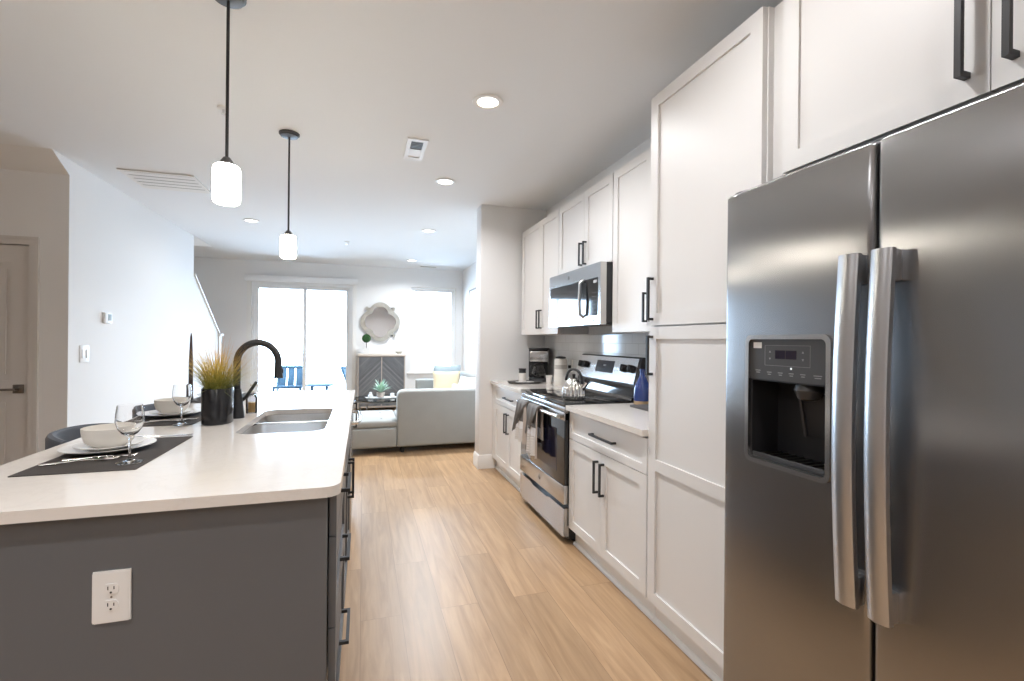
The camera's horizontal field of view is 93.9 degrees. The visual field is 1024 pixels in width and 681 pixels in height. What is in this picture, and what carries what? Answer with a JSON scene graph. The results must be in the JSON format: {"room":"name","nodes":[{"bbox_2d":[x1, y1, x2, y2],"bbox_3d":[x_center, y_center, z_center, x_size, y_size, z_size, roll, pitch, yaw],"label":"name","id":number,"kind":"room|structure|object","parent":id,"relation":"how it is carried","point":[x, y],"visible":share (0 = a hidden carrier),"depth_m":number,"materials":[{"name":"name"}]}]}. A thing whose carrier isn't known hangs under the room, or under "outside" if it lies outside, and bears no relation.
{"room":"kitchen","nodes":[
{"label":"kitchen","id":0,"kind":"room"},
{"bbox_2d":[0,143,49,172],"bbox_3d":[-4.678,-1.393,3.341,2.230,0.123,0.230,1,0,-17],"label":"ceiling","id":1,"kind":"structure","parent":0,"point":[12,157],"depth_m":3.64,"materials":[{"name":"white paint"}]},
{"bbox_2d":[0,169,50,451],"bbox_3d":[-4.742,-0.087,3.508,2.230,2.750,0.120,1,0,-17],"label":"wall","id":2,"kind":"structure","parent":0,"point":[25,196],"depth_m":3.76,"materials":[{"name":"white paint"}]},
{"bbox_2d":[0,235,39,465],"bbox_3d":[-4.166,0.240,3.619,0.927,2.107,0.110,1,0,-17],"label":"door","id":3,"kind":"structure","parent":2,"relation":"attached to","point":[19,265],"depth_m":3.73,"materials":[{"name":"white wood"}]},
{"bbox_2d":[32,147,217,433],"bbox_3d":[-4.183,-0.078,5.662,0.120,2.743,4.360,1,0,-17],"label":"wall","id":4,"kind":"structure","parent":0,"point":[110,252],"depth_m":4.50,"materials":[{"name":"white paint"}]},
{"bbox_2d":[79,345,88,362],"bbox_3d":[-3.610,0.112,4.039,0.012,0.143,0.140,1,0,-17],"label":"light switch","id":5,"kind":"object","parent":4,"relation":"attached to","point":[84,349],"visible":1,"depth_m":4.02,"materials":[{"name":"white paint"}]},
{"bbox_2d":[102,312,111,323],"bbox_3d":[-3.704,-0.205,4.376,0.027,0.100,0.130,1,0,-17],"label":"thermostat","id":6,"kind":"object","parent":4,"relation":"attached to","point":[106,317],"visible":1,"depth_m":4.35,"materials":[{"name":"white paint"}]},
{"bbox_2d":[194,273,219,333],"bbox_3d":[-4.656,-0.519,7.189,0.167,0.834,1.220,1,0,-17],"label":"trim","id":7,"kind":"structure","parent":4,"relation":"attached to","point":[195,276],"depth_m":7.12,"materials":[{"name":"white paint"}]},
{"bbox_2d":[218,334,223,369],"bbox_3d":[-4.855,0.587,7.816,0.200,1.400,0.190,1,0,-17],"label":"trim","id":8,"kind":"structure","parent":4,"relation":"attached to","point":[219,335],"depth_m":7.80,"materials":[{"name":"white paint"}]},
{"bbox_2d":[194,257,462,396],"bbox_3d":[-3.473,-0.072,9.099,5.480,2.743,0.160,1,0,-17],"label":"wall","id":9,"kind":"structure","parent":0,"point":[222,282],"depth_m":9.11,"materials":[{"name":"white paint"}]},
{"bbox_2d":[246,281,356,408],"bbox_3d":[-3.902,0.078,8.941,1.880,2.435,0.146,1,0,-17],"label":"door","id":10,"kind":"structure","parent":9,"relation":"in","point":[253,287],"depth_m":8.93,"materials":[{"name":"white plastic"}]},
{"bbox_2d":[244,274,357,284],"bbox_3d":[-3.854,-1.114,8.822,1.930,0.110,0.104,1,0,-17],"label":"blind valance","id":11,"kind":"object","parent":10,"relation":"attached to","point":[247,277],"visible":1,"depth_m":8.76,"materials":[{"name":"white plastic"}]},
{"bbox_2d":[360,302,399,341],"bbox_3d":[-2.554,-0.359,9.276,0.737,0.760,0.044,1,0,-17],"label":"wall mirror","id":12,"kind":"object","parent":9,"relation":"attached to","point":[380,322],"visible":0.98,"depth_m":9.28,"materials":[{"name":"white wood"}]},
{"bbox_2d":[365,307,395,336],"bbox_3d":[-2.558,-0.360,9.289,0.576,0.594,0.013,1,0,-17],"label":"mirror glass","id":13,"kind":"object","parent":12,"relation":"attached to","point":[379,321],"depth_m":9.28,"materials":[{"name":"white"}]},
{"bbox_2d":[407,286,455,377],"bbox_3d":[-1.597,-0.166,9.644,1.015,1.806,0.175,1,0,-17],"label":"window","id":14,"kind":"structure","parent":9,"relation":"in","point":[413,372],"depth_m":9.60,"materials":[{"name":"white plastic"}]},
{"bbox_2d":[0,0,782,270],"bbox_3d":[-2.146,-1.531,2.783,6.730,0.200,13.000,1,0,-17],"label":"ceiling","id":15,"kind":"structure","parent":0,"point":[106,86],"depth_m":2.82,"materials":[{"name":"white paint"}]},
{"bbox_2d":[116,168,211,193],"bbox_3d":[-3.115,-1.433,4.325,0.560,0.013,0.520,1,0,-17],"label":"ceiling vent","id":16,"kind":"object","parent":15,"relation":"in","point":[145,179],"visible":1,"depth_m":4.29,"materials":[{"name":"white metal"}]},
{"bbox_2d":[217,105,229,114],"bbox_3d":[-1.770,-1.408,2.932,0.070,0.039,0.070,1,0,-17],"label":"sprinkler","id":17,"kind":"object","parent":15,"relation":"attached to","point":[220,107],"visible":0.77,"depth_m":2.92,"materials":[{"name":"white paint"}]},
{"bbox_2d":[212,0,246,205],"bbox_3d":[-1.169,-0.992,1.963,0.132,0.860,0.132,1,0,-17],"label":"pendant light","id":18,"kind":"object","parent":15,"relation":"hanging from","point":[226,176],"visible":1,"depth_m":1.95,"materials":[{"name":"white glass"}]},
{"bbox_2d":[243,219,259,222],"bbox_3d":[-3.122,-1.435,5.727,0.184,0.009,0.184,1,0,-17],"label":"recessed light","id":19,"kind":"object","parent":15,"relation":"in","point":[246,220],"visible":1,"depth_m":5.71,"materials":[{"name":"beige"}]},
{"bbox_2d":[279,129,299,258],"bbox_3d":[-1.536,-0.995,3.289,0.132,0.860,0.132,1,0,-17],"label":"pendant light","id":20,"kind":"object","parent":15,"relation":"hanging from","point":[287,241],"visible":1,"depth_m":3.26,"materials":[{"name":"white glass"}]},
{"bbox_2d":[403,137,428,159],"bbox_3d":[-0.714,-1.413,3.536,0.145,0.008,0.385,1,0,-17],"label":"thermostat","id":21,"kind":"object","parent":15,"relation":"in","point":[415,149],"visible":1,"depth_m":3.52,"materials":[{"name":"white paint"}]},
{"bbox_2d":[408,150,420,157],"bbox_3d":[-0.738,-1.415,3.613,0.085,0.004,0.145,1,0,-17],"label":"grille","id":22,"kind":"object","parent":21,"relation":"attached to","point":[411,153],"depth_m":3.62,"materials":[{"name":"metal"}]},
{"bbox_2d":[410,141,422,148],"bbox_3d":[-0.690,-1.415,3.460,0.085,0.002,0.145,1,0,-17],"label":"grille","id":23,"kind":"object","parent":21,"relation":"attached to","point":[413,144],"depth_m":3.45,"materials":[{"name":"grey metal"}]},
{"bbox_2d":[422,229,435,232],"bbox_3d":[-1.073,-1.415,6.176,0.184,0.009,0.184,1,0,-17],"label":"recessed light","id":24,"kind":"object","parent":15,"relation":"in","point":[423,230],"visible":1,"depth_m":6.15,"materials":[{"name":"beige"}]},
{"bbox_2d":[435,178,455,184],"bbox_3d":[-0.594,-1.411,4.252,0.184,0.009,0.184,1,0,-17],"label":"recessed light","id":25,"kind":"object","parent":15,"relation":"in","point":[442,181],"visible":1,"depth_m":4.24,"materials":[{"name":"beige"}]},
{"bbox_2d":[438,180,451,183],"bbox_3d":[-0.594,-1.411,4.252,0.122,0.004,0.122,1,0,-17],"label":"diffuser","id":26,"kind":"object","parent":25,"relation":"attached to","point":[439,181],"depth_m":4.25,"materials":[{"name":"beige plastic"}]},
{"bbox_2d":[472,94,502,109],"bbox_3d":[-0.143,-1.406,2.821,0.184,0.009,0.184,1,0,-17],"label":"recessed light","id":27,"kind":"object","parent":15,"relation":"in","point":[482,101],"visible":1,"depth_m":2.81,"materials":[{"name":"white paint"}]},
{"bbox_2d":[477,97,497,106],"bbox_3d":[-0.143,-1.407,2.821,0.122,0.004,0.122,1,0,-17],"label":"diffuser","id":28,"kind":"object","parent":27,"relation":"attached to","point":[481,101],"depth_m":2.82,"materials":[{"name":"beige"}]},
{"bbox_2d":[462,262,476,372],"bbox_3d":[0.981,-0.030,3.678,0.200,2.743,12.840,1,0,-17],"label":"wall","id":29,"kind":"structure","parent":0,"point":[469,274],"depth_m":9.27,"materials":[{"name":"white paint"}]},
{"bbox_2d":[469,287,475,342],"bbox_3d":[-0.652,-0.454,8.547,0.027,0.980,1.010,1,0,-17],"label":"wall art","id":30,"kind":"object","parent":29,"relation":"attached to","point":[472,293],"visible":0.54,"depth_m":8.76,"materials":[{"name":"silver metal"}]},
{"bbox_2d":[475,204,545,465],"bbox_3d":[0.008,-0.039,5.166,0.772,2.743,0.200,1,0,-17],"label":"wall","id":31,"kind":"structure","parent":0,"point":[501,348],"depth_m":5.02,"materials":[{"name":"white paint"}]},
{"bbox_2d":[473,451,477,467],"bbox_3d":[-0.380,1.259,5.049,0.016,0.140,0.200,1,0,-17],"label":"baseboard","id":32,"kind":"structure","parent":31,"relation":"attached to","point":[475,454],"depth_m":5.06,"materials":[{"name":"white paint"}]},
{"bbox_2d":[477,454,494,468],"bbox_3d":[-0.269,1.260,4.971,0.183,0.140,0.016,1,0,-17],"label":"baseboard","id":33,"kind":"structure","parent":31,"relation":"attached to","point":[483,461],"depth_m":4.96,"materials":[{"name":"white paint"}]},
{"bbox_2d":[327,407,712,680],"bbox_3d":[-2.174,1.342,2.783,6.730,0.060,13.000,1,0,-17],"label":"floor","id":34,"kind":"structure","parent":0,"point":[453,575],"depth_m":2.53,"materials":[{"name":"brown wood"}]},
{"bbox_2d":[45,423,109,449],"bbox_3d":[-1.865,0.860,2.229,0.439,0.912,0.475,1,0,-17],"label":"bar stool","id":35,"kind":"object","parent":34,"relation":"on","point":[61,436],"visible":0.15,"depth_m":2.16,"materials":[{"name":"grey fabric"}]},
{"bbox_2d":[143,404,155,411],"bbox_3d":[-2.085,0.858,2.987,0.439,0.912,0.475,1,0,-17],"label":"bar stool","id":36,"kind":"object","parent":34,"relation":"on","point":[148,407],"visible":0.02,"depth_m":2.98,"materials":[{"name":"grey fabric"}]},
{"bbox_2d":[0,402,361,680],"bbox_3d":[-1.352,0.878,2.502,1.072,0.884,2.633,1,0,-17],"label":"kitchen island","id":37,"kind":"object","parent":34,"relation":"on","point":[247,592],"visible":0.73,"depth_m":1.27,"materials":[{"name":"grey paint"}]},
{"bbox_2d":[92,568,131,624],"bbox_3d":[-1.022,0.653,1.220,0.082,0.131,0.009,1,0,-17],"label":"duplex outlet","id":38,"kind":"object","parent":37,"relation":"attached to","point":[111,589],"visible":1,"depth_m":1.22,"materials":[{"name":"white paint"}]},
{"bbox_2d":[103,599,118,610],"bbox_3d":[-1.022,0.675,1.218,0.033,0.027,0.003,1,0,-17],"label":"receptacle","id":39,"kind":"object","parent":38,"relation":"attached to","point":[108,604],"depth_m":1.22,"materials":[{"name":"white plastic"}]},
{"bbox_2d":[103,583,118,594],"bbox_3d":[-1.021,0.633,1.218,0.033,0.027,0.003,1,0,-17],"label":"receptacle","id":40,"kind":"object","parent":38,"relation":"attached to","point":[108,588],"depth_m":1.22,"materials":[{"name":"white plastic"}]},
{"bbox_2d":[0,390,354,524],"bbox_3d":[-1.392,0.420,2.488,1.054,0.030,2.693,1,0,-17],"label":"island countertop","id":41,"kind":"structure","parent":37,"relation":"on","point":[220,465],"depth_m":1.47,"materials":[{"name":"white stone"}]},
{"bbox_2d":[8,436,192,476],"bbox_3d":[-1.418,0.404,1.714,0.320,0.002,0.536,1,0,-17],"label":"placemat","id":42,"kind":"object","parent":41,"relation":"on","point":[148,453],"visible":0.73,"depth_m":1.58,"materials":[{"name":"grey fabric"}]},
{"bbox_2d":[38,455,120,465],"bbox_3d":[-1.420,0.397,1.575,0.202,0.010,0.025,1,0,-31],"label":"fork","id":43,"kind":"object","parent":42,"relation":"on","point":[105,458],"visible":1,"depth_m":1.57,"materials":[{"name":"silver metal"}]},
{"bbox_2d":[62,453,137,460],"bbox_3d":[-1.401,0.397,1.630,0.202,0.010,0.025,1,0,-25],"label":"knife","id":44,"kind":"object","parent":42,"relation":"on","point":[70,459],"visible":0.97,"depth_m":1.62,"materials":[{"name":"silver metal"}]},
{"bbox_2d":[57,437,156,454],"bbox_3d":[-1.477,0.391,1.753,0.280,0.022,0.280,1,0,-17],"label":"dinner plate","id":45,"kind":"object","parent":42,"relation":"on","point":[67,449],"visible":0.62,"depth_m":1.70,"materials":[{"name":"white ceramic"}]},
{"bbox_2d":[72,437,143,450],"bbox_3d":[-1.477,0.384,1.753,0.201,0.018,0.201,1,0,-17],"label":"salad plate","id":46,"kind":"object","parent":45,"relation":"on","point":[135,440],"visible":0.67,"depth_m":1.71,"materials":[{"name":"white ceramic"}]},
{"bbox_2d":[80,423,134,447],"bbox_3d":[-1.476,0.351,1.753,0.160,0.071,0.160,1,0,-17],"label":"bowl","id":47,"kind":"object","parent":46,"relation":"on","point":[102,435],"visible":0.83,"depth_m":1.70,"materials":[{"name":"white ceramic"}]},
{"bbox_2d":[114,404,144,464],"bbox_3d":[-1.266,0.309,1.584,0.079,0.190,0.079,1,0,1],"label":"wine glass","id":48,"kind":"object","parent":42,"relation":"on","point":[129,418],"visible":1,"depth_m":1.56,"materials":[{"name":"clear glass"}]},
{"bbox_2d":[134,434,192,436],"bbox_3d":[-1.460,0.397,1.992,0.225,0.007,0.015,1,0,-23],"label":"table knife","id":49,"kind":"object","parent":41,"relation":"on","point":[180,434],"visible":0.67,"depth_m":1.99,"materials":[{"name":"silver metal"}]},
{"bbox_2d":[143,412,200,426],"bbox_3d":[-1.764,0.401,2.500,0.320,0.002,0.536,1,0,-17],"label":"placemat","id":50,"kind":"object","parent":41,"relation":"on","point":[195,415],"visible":0.27,"depth_m":2.39,"materials":[{"name":"grey fabric"}]},
{"bbox_2d":[144,419,186,422],"bbox_3d":[-1.709,0.394,2.334,0.202,0.010,0.025,1,0,-29],"label":"fork","id":51,"kind":"object","parent":50,"relation":"on","point":[183,419],"visible":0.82,"depth_m":2.33,"materials":[{"name":"silver metal"}]},
{"bbox_2d":[145,408,200,417],"bbox_3d":[-1.807,0.388,2.544,0.280,0.022,0.280,1,0,-17],"label":"dinner plate","id":52,"kind":"object","parent":50,"relation":"on","point":[196,410],"visible":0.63,"depth_m":2.49,"materials":[{"name":"white ceramic"}]},
{"bbox_2d":[149,408,194,414],"bbox_3d":[-1.807,0.381,2.544,0.201,0.018,0.201,1,0,-17],"label":"salad plate","id":53,"kind":"object","parent":52,"relation":"on","point":[188,409],"visible":0.57,"depth_m":2.50,"materials":[{"name":"white ceramic"}]},
{"bbox_2d":[154,398,189,412],"bbox_3d":[-1.807,0.347,2.544,0.160,0.071,0.160,1,0,-17],"label":"bowl","id":54,"kind":"object","parent":53,"relation":"on","point":[164,405],"visible":0.7,"depth_m":2.48,"materials":[{"name":"white ceramic"}]},
{"bbox_2d":[150,417,198,420],"bbox_3d":[-1.683,0.395,2.384,0.202,0.010,0.025,1,0,-25],"label":"fork","id":55,"kind":"object","parent":50,"relation":"on","point":[198,417],"visible":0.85,"depth_m":2.38,"materials":[{"name":"silver metal"}]},
{"bbox_2d":[172,384,191,425],"bbox_3d":[-1.575,0.306,2.281,0.079,0.190,0.079,1,0,1],"label":"wine glass","id":56,"kind":"object","parent":50,"relation":"on","point":[181,397],"visible":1,"depth_m":2.26,"materials":[{"name":"clear glass"}]},
{"bbox_2d":[178,337,264,425],"bbox_3d":[-1.446,0.185,2.373,0.517,0.440,0.569,1,0,-17],"label":"potted grass","id":57,"kind":"object","parent":41,"relation":"on","point":[217,394],"depth_m":2.28,"materials":[{"name":"grass foliage"},{"name":"matte black ceramic"}]},
{"bbox_2d":[201,386,233,425],"bbox_3d":[-1.448,0.318,2.352,0.136,0.174,0.184,1,0,-17],"label":"pot","id":58,"kind":"object","parent":57,"relation":"attached to","point":[217,406],"depth_m":2.28,"materials":[{"name":"black ceramic"}]},
{"bbox_2d":[190,393,255,402],"bbox_3d":[-2.012,0.398,3.328,0.320,0.002,0.536,1,0,-17],"label":"placemat","id":59,"kind":"object","parent":41,"relation":"on","point":[243,394],"visible":0.21,"depth_m":3.26,"materials":[{"name":"grey fabric"}]},
{"bbox_2d":[188,333,197,401],"bbox_3d":[-2.086,0.173,3.106,0.080,0.446,0.080,1,0,-17],"label":"taper candle","id":60,"kind":"object","parent":59,"relation":"on","point":[190,381],"visible":0.58,"depth_m":3.10,"materials":[{"name":"black wax"}]},
{"bbox_2d":[246,384,258,413],"bbox_3d":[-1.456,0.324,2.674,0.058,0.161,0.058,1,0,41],"label":"soap bottle","id":61,"kind":"object","parent":41,"relation":"on","point":[251,407],"visible":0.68,"depth_m":2.66,"materials":[{"name":"clear glass"}]},
{"bbox_2d":[233,339,283,418],"bbox_3d":[-1.353,0.200,2.533,0.259,0.412,0.074,1,0,-17],"label":"kitchen faucet","id":62,"kind":"object","parent":41,"relation":"on","point":[278,370],"visible":0.82,"depth_m":2.51,"materials":[{"name":"black metal"}]},
{"bbox_2d":[243,413,331,433],"bbox_3d":[-1.145,0.549,2.483,0.378,0.226,0.778,1,0,-17],"label":"sink","id":63,"kind":"object","parent":41,"relation":"in","point":[286,423],"visible":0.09,"depth_m":2.57,"materials":[{"name":"silver metal"}]},
{"bbox_2d":[349,410,361,532],"bbox_3d":[-1.075,0.828,3.269,0.087,0.757,0.608,1,0,-17],"label":"dishwasher","id":64,"kind":"object","parent":37,"relation":"in","point":[354,411],"depth_m":3.05,"materials":[{"name":"silver metal"}]},
{"bbox_2d":[354,394,396,410],"bbox_3d":[-1.940,1.089,7.202,0.910,0.453,0.910,1,0,-17],"label":"coffee table","id":65,"kind":"object","parent":34,"relation":"on","point":[359,399],"visible":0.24,"depth_m":6.88,"materials":[{"name":"black glass"}]},
{"bbox_2d":[365,396,395,398],"bbox_3d":[-1.957,0.856,7.196,0.483,0.011,0.252,1,0,-17],"label":"oval tray","id":66,"kind":"object","parent":65,"relation":"on","point":[374,397],"visible":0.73,"depth_m":7.19,"materials":[{"name":"white plastic"}]},
{"bbox_2d":[374,379,389,396],"bbox_3d":[-1.956,0.706,7.192,0.339,0.288,0.385,1,0,-17],"label":"table plant","id":67,"kind":"object","parent":66,"relation":"on","point":[382,385],"visible":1,"depth_m":7.16,"materials":[{"name":"green plant"}]},
{"bbox_2d":[357,353,405,408],"bbox_3d":[-2.489,0.778,9.100,0.879,1.062,0.377,1,0,-17],"label":"sideboard","id":68,"kind":"object","parent":34,"relation":"on","point":[372,367],"visible":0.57,"depth_m":8.93,"materials":[{"name":"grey wood"}]},
{"bbox_2d":[362,334,370,353],"bbox_3d":[-2.739,0.061,8.992,0.164,0.367,0.164,1,0,-17],"label":"topiary","id":69,"kind":"object","parent":68,"relation":"on","point":[366,338],"visible":1,"depth_m":8.95,"materials":[{"name":"green plant"}]},
{"bbox_2d":[353,371,474,451],"bbox_3d":[-1.405,0.919,6.970,2.320,0.800,2.700,1,0,-17],"label":"sectional sofa","id":70,"kind":"object","parent":34,"relation":"on","point":[425,414],"visible":0.59,"depth_m":5.69,"materials":[{"name":"grey fabric"}]},
{"bbox_2d":[353,410,396,428],"bbox_3d":[-1.859,0.972,5.904,0.820,0.084,0.905,1,0,-17],"label":"cushion","id":71,"kind":"object","parent":70,"relation":"on","point":[376,419],"depth_m":5.63,"materials":[{"name":"grey fabric"}]},
{"bbox_2d":[433,371,459,387],"bbox_3d":[-1.045,0.678,7.637,0.440,0.369,0.170,1,0,-11],"label":"throw pillow","id":72,"kind":"object","parent":70,"relation":"on","point":[440,379],"visible":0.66,"depth_m":7.59,"materials":[{"name":"yellow fabric"}]},
{"bbox_2d":[433,365,460,371],"bbox_3d":[-1.087,0.632,7.990,0.460,0.442,0.201,1,0,-9],"label":"throw pillow","id":73,"kind":"object","parent":70,"relation":"on","point":[438,368],"visible":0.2,"depth_m":7.98,"materials":[{"name":"blue fabric"}]},
{"bbox_2d":[452,384,474,387],"bbox_3d":[-0.654,0.717,6.313,0.360,0.263,0.153,1,0,23],"label":"throw pillow","id":74,"kind":"object","parent":70,"relation":"on","point":[453,385],"visible":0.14,"depth_m":6.31,"materials":[{"name":"white fabric"}]},
{"bbox_2d":[458,376,474,384],"bbox_3d":[-0.639,0.687,6.737,0.158,0.349,0.400,1,0,-41],"label":"throw pillow","id":75,"kind":"object","parent":70,"relation":"on","point":[463,380],"visible":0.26,"depth_m":6.70,"materials":[{"name":"white fabric"}]},
{"bbox_2d":[460,371,474,377],"bbox_3d":[-0.676,0.705,7.775,0.148,0.358,1.105,1,0,-17],"label":"cushion","id":76,"kind":"object","parent":70,"relation":"on","point":[463,373],"depth_m":7.80,"materials":[{"name":"grey fabric"}]},
{"bbox_2d":[492,385,522,491],"bbox_3d":[0.210,0.893,4.578,0.618,0.884,1.040,1,0,-17],"label":"base cabinet","id":77,"kind":"object","parent":34,"relation":"on","point":[506,450],"visible":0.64,"depth_m":4.50,"materials":[{"name":"white paint"}]},
{"bbox_2d":[490,380,562,393],"bbox_3d":[0.212,0.436,4.579,0.606,0.030,1.042,1,0,-17],"label":"countertop","id":78,"kind":"structure","parent":77,"relation":"on","point":[516,388],"depth_m":4.45,"materials":[{"name":"white stone"}]},
{"bbox_2d":[507,380,541,383],"bbox_3d":[0.127,0.411,4.707,0.368,0.018,0.217,1,0,-17],"label":"serving tray","id":79,"kind":"object","parent":78,"relation":"on","point":[535,381],"visible":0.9,"depth_m":4.63,"materials":[{"name":"metal"}]},
{"bbox_2d":[519,368,525,381],"bbox_3d":[0.103,0.345,4.752,0.076,0.138,0.076,1,0,-17],"label":"glass jar","id":80,"kind":"object","parent":79,"relation":"on","point":[522,371],"visible":0.87,"depth_m":4.72,"materials":[{"name":"white glass"}]},
{"bbox_2d":[528,348,548,381],"bbox_3d":[0.275,0.248,4.934,0.210,0.345,0.244,1,0,1],"label":"coffee maker","id":81,"kind":"object","parent":78,"relation":"on","point":[538,357],"visible":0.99,"depth_m":4.85,"materials":[{"name":"black plastic"}]},
{"bbox_2d":[546,375,552,384],"bbox_3d":[0.354,0.378,4.568,0.066,0.088,0.066,1,0,-17],"label":"tumbler","id":82,"kind":"object","parent":78,"relation":"on","point":[548,377],"visible":1,"depth_m":4.54,"materials":[{"name":"white ceramic"}]},
{"bbox_2d":[553,356,566,385],"bbox_3d":[0.458,0.285,4.506,0.132,0.275,0.132,1,0,-17],"label":"canister","id":83,"kind":"object","parent":78,"relation":"on","point":[560,363],"visible":0.91,"depth_m":4.45,"materials":[{"name":"white ceramic"}]},
{"bbox_2d":[516,354,645,540],"bbox_3d":[0.462,0.726,3.654,0.656,1.222,0.951,1,0,-17],"label":"range","id":84,"kind":"object","parent":34,"relation":"on","point":[544,480],"visible":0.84,"depth_m":3.42,"materials":[{"name":"silver metal"}]},
{"bbox_2d":[512,399,530,443],"bbox_3d":[0.077,0.634,3.805,0.077,0.328,0.307,1,0,-17],"label":"dish towel","id":85,"kind":"object","parent":84,"relation":"hanging from","point":[520,417],"visible":0.88,"depth_m":3.77,"materials":[{"name":"white fabric"}]},
{"bbox_2d":[525,403,543,458],"bbox_3d":[0.162,0.657,3.530,0.078,0.373,0.255,1,0,-17],"label":"dish towel","id":86,"kind":"object","parent":84,"relation":"hanging from","point":[534,422],"visible":0.97,"depth_m":3.50,"materials":[{"name":"white fabric"}]},
{"bbox_2d":[562,368,589,400],"bbox_3d":[0.433,0.299,3.308,0.169,0.218,0.192,1,0,-17],"label":"tea kettle","id":87,"kind":"object","parent":84,"relation":"on","point":[573,389],"visible":1,"depth_m":3.26,"materials":[{"name":"silver metal"}]},
{"bbox_2d":[521,388,632,406],"bbox_3d":[0.465,0.423,3.632,0.535,0.028,0.908,1,0,-17],"label":"cooktop","id":88,"kind":"object","parent":84,"relation":"in","point":[552,396],"depth_m":3.45,"materials":[{"name":"black glass"}]},
{"bbox_2d":[569,412,655,620],"bbox_3d":[0.770,0.898,2.780,0.618,0.884,0.898,1,0,-17],"label":"base cabinet","id":89,"kind":"object","parent":34,"relation":"on","point":[608,464],"visible":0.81,"depth_m":2.60,"materials":[{"name":"white paint"}]},
{"bbox_2d":[566,403,648,436],"bbox_3d":[0.773,0.441,2.778,0.606,0.030,0.897,1,0,-17],"label":"countertop","id":90,"kind":"structure","parent":89,"relation":"on","point":[622,416],"depth_m":2.74,"materials":[{"name":"white stone"}]},
{"bbox_2d":[630,404,648,411],"bbox_3d":[0.894,0.421,2.993,0.220,0.012,0.240,1,0,-17],"label":"trivet","id":91,"kind":"object","parent":90,"relation":"on","point":[645,407],"visible":0.25,"depth_m":3.00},
{"bbox_2d":[633,369,648,404],"bbox_3d":[0.866,0.308,3.177,0.114,0.238,0.114,1,0,-17],"label":"bottle","id":92,"kind":"object","parent":90,"relation":"on","point":[641,388],"visible":0.85,"depth_m":3.14,"materials":[{"name":"blue glass"}]},
{"bbox_2d":[646,6,774,680],"bbox_3d":[1.011,0.100,2.029,0.618,2.484,0.669,1,0,-17],"label":"pantry cabinet","id":93,"kind":"object","parent":34,"relation":"on","point":[712,125],"visible":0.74,"depth_m":1.96,"materials":[{"name":"white paint"}]},
{"bbox_2d":[723,82,1023,680],"bbox_3d":[1.161,0.435,1.169,0.801,1.817,1.015,1,0,-17],"label":"refrigerator","id":94,"kind":"object","parent":34,"relation":"on","point":[874,443],"visible":1,"depth_m":1.05,"materials":[{"name":"grey metal"}]},
{"bbox_2d":[545,137,650,335],"bbox_3d":[1.576,-0.024,1.344,0.049,2.742,8.029,1,0,-17],"label":"wall","id":95,"kind":"structure","parent":0,"point":[598,330],"depth_m":3.94,"materials":[{"name":"white paint"}]},
{"bbox_2d":[521,209,587,334],"bbox_3d":[0.373,-0.594,4.603,0.319,1.075,0.990,1,0,-17],"label":"upper cabinet","id":96,"kind":"object","parent":95,"relation":"attached to","point":[540,242],"visible":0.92,"depth_m":4.51,"materials":[{"name":"white paint"}]},
{"bbox_2d":[559,172,613,274],"bbox_3d":[0.661,-0.832,3.686,0.319,0.594,0.925,1,0,-17],"label":"upper cabinet","id":97,"kind":"object","parent":95,"relation":"attached to","point":[586,221],"visible":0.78,"depth_m":3.57,"materials":[{"name":"white paint"}]},
{"bbox_2d":[549,261,612,326],"bbox_3d":[0.611,-0.319,3.672,0.411,0.420,0.914,1,0,-17],"label":"microwave","id":98,"kind":"object","parent":97,"relation":"attached to","point":[581,297],"visible":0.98,"depth_m":3.42,"materials":[{"name":"silver metal"}]},
{"bbox_2d":[544,334,648,381],"bbox_3d":[0.778,0.188,3.805,0.008,0.474,2.858,1,0,-17],"label":"wall tile","id":99,"kind":"structure","parent":95,"relation":"attached to","point":[572,347],"depth_m":4.10,"materials":[{"name":"white tile"}]},
{"bbox_2d":[568,359,572,371],"bbox_3d":[0.543,0.238,4.496,0.028,0.120,0.090,1,0,-17],"label":"wall outlet","id":100,"kind":"object","parent":99,"relation":"attached to","point":[570,365],"visible":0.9,"depth_m":4.48,"materials":[{"name":"white paint"}]},
{"bbox_2d":[612,147,652,332],"bbox_3d":[0.928,-0.589,2.819,0.319,1.075,0.885,1,0,-17],"label":"upper cabinet","id":101,"kind":"object","parent":95,"relation":"attached to","point":[632,181],"visible":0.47,"depth_m":2.99,"materials":[{"name":"white paint"}]},
{"bbox_2d":[773,0,1023,178],"bbox_3d":[1.283,0.103,1.152,0.621,2.484,1.166,1,0,-17],"label":"wall cabinet","id":102,"kind":"object","parent":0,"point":[849,74],"visible":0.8,"depth_m":1.27,"materials":[{"name":"white paint"}]},
{"bbox_3d":[-3.823,1.422,10.547,5.800,0.150,2.795,1,0,-17],"label":"floor","id":103,"kind":"structure","parent":0,"visible":0},
{"bbox_2d":[272,366,301,391],"bbox_3d":[-4.837,0.950,10.385,0.580,0.770,0.762,1,0,-17],"label":"patio chair","id":104,"kind":"object","parent":103,"relation":"on","point":[281,382],"visible":0.63,"depth_m":10.62,"materials":[{"name":"blue"}]},
{"bbox_2d":[306,383,333,390],"bbox_3d":[-4.123,1.135,10.240,0.570,0.423,0.570,1,0,-17],"label":"patio table","id":105,"kind":"object","parent":103,"relation":"on","point":[312,385],"visible":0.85,"depth_m":10.05,"materials":[{"name":"blue"}]},
{"bbox_2d":[341,366,345,382],"bbox_3d":[-3.407,0.964,10.852,0.762,0.770,0.580,1,0,8],"label":"patio chair","id":106,"kind":"object","parent":103,"relation":"on","point":[343,368],"visible":0.09,"depth_m":10.62,"materials":[{"name":"blue"}]},
{"bbox_2d":[259,353,450,390],"bbox_3d":[-4.204,0.828,11.786,5.800,1.030,0.060,1,0,-17],"label":"balcony railing","id":107,"kind":"object","parent":103,"relation":"on","point":[298,354],"visible":0.11,"depth_m":11.75,"materials":[{"name":"white plastic"}]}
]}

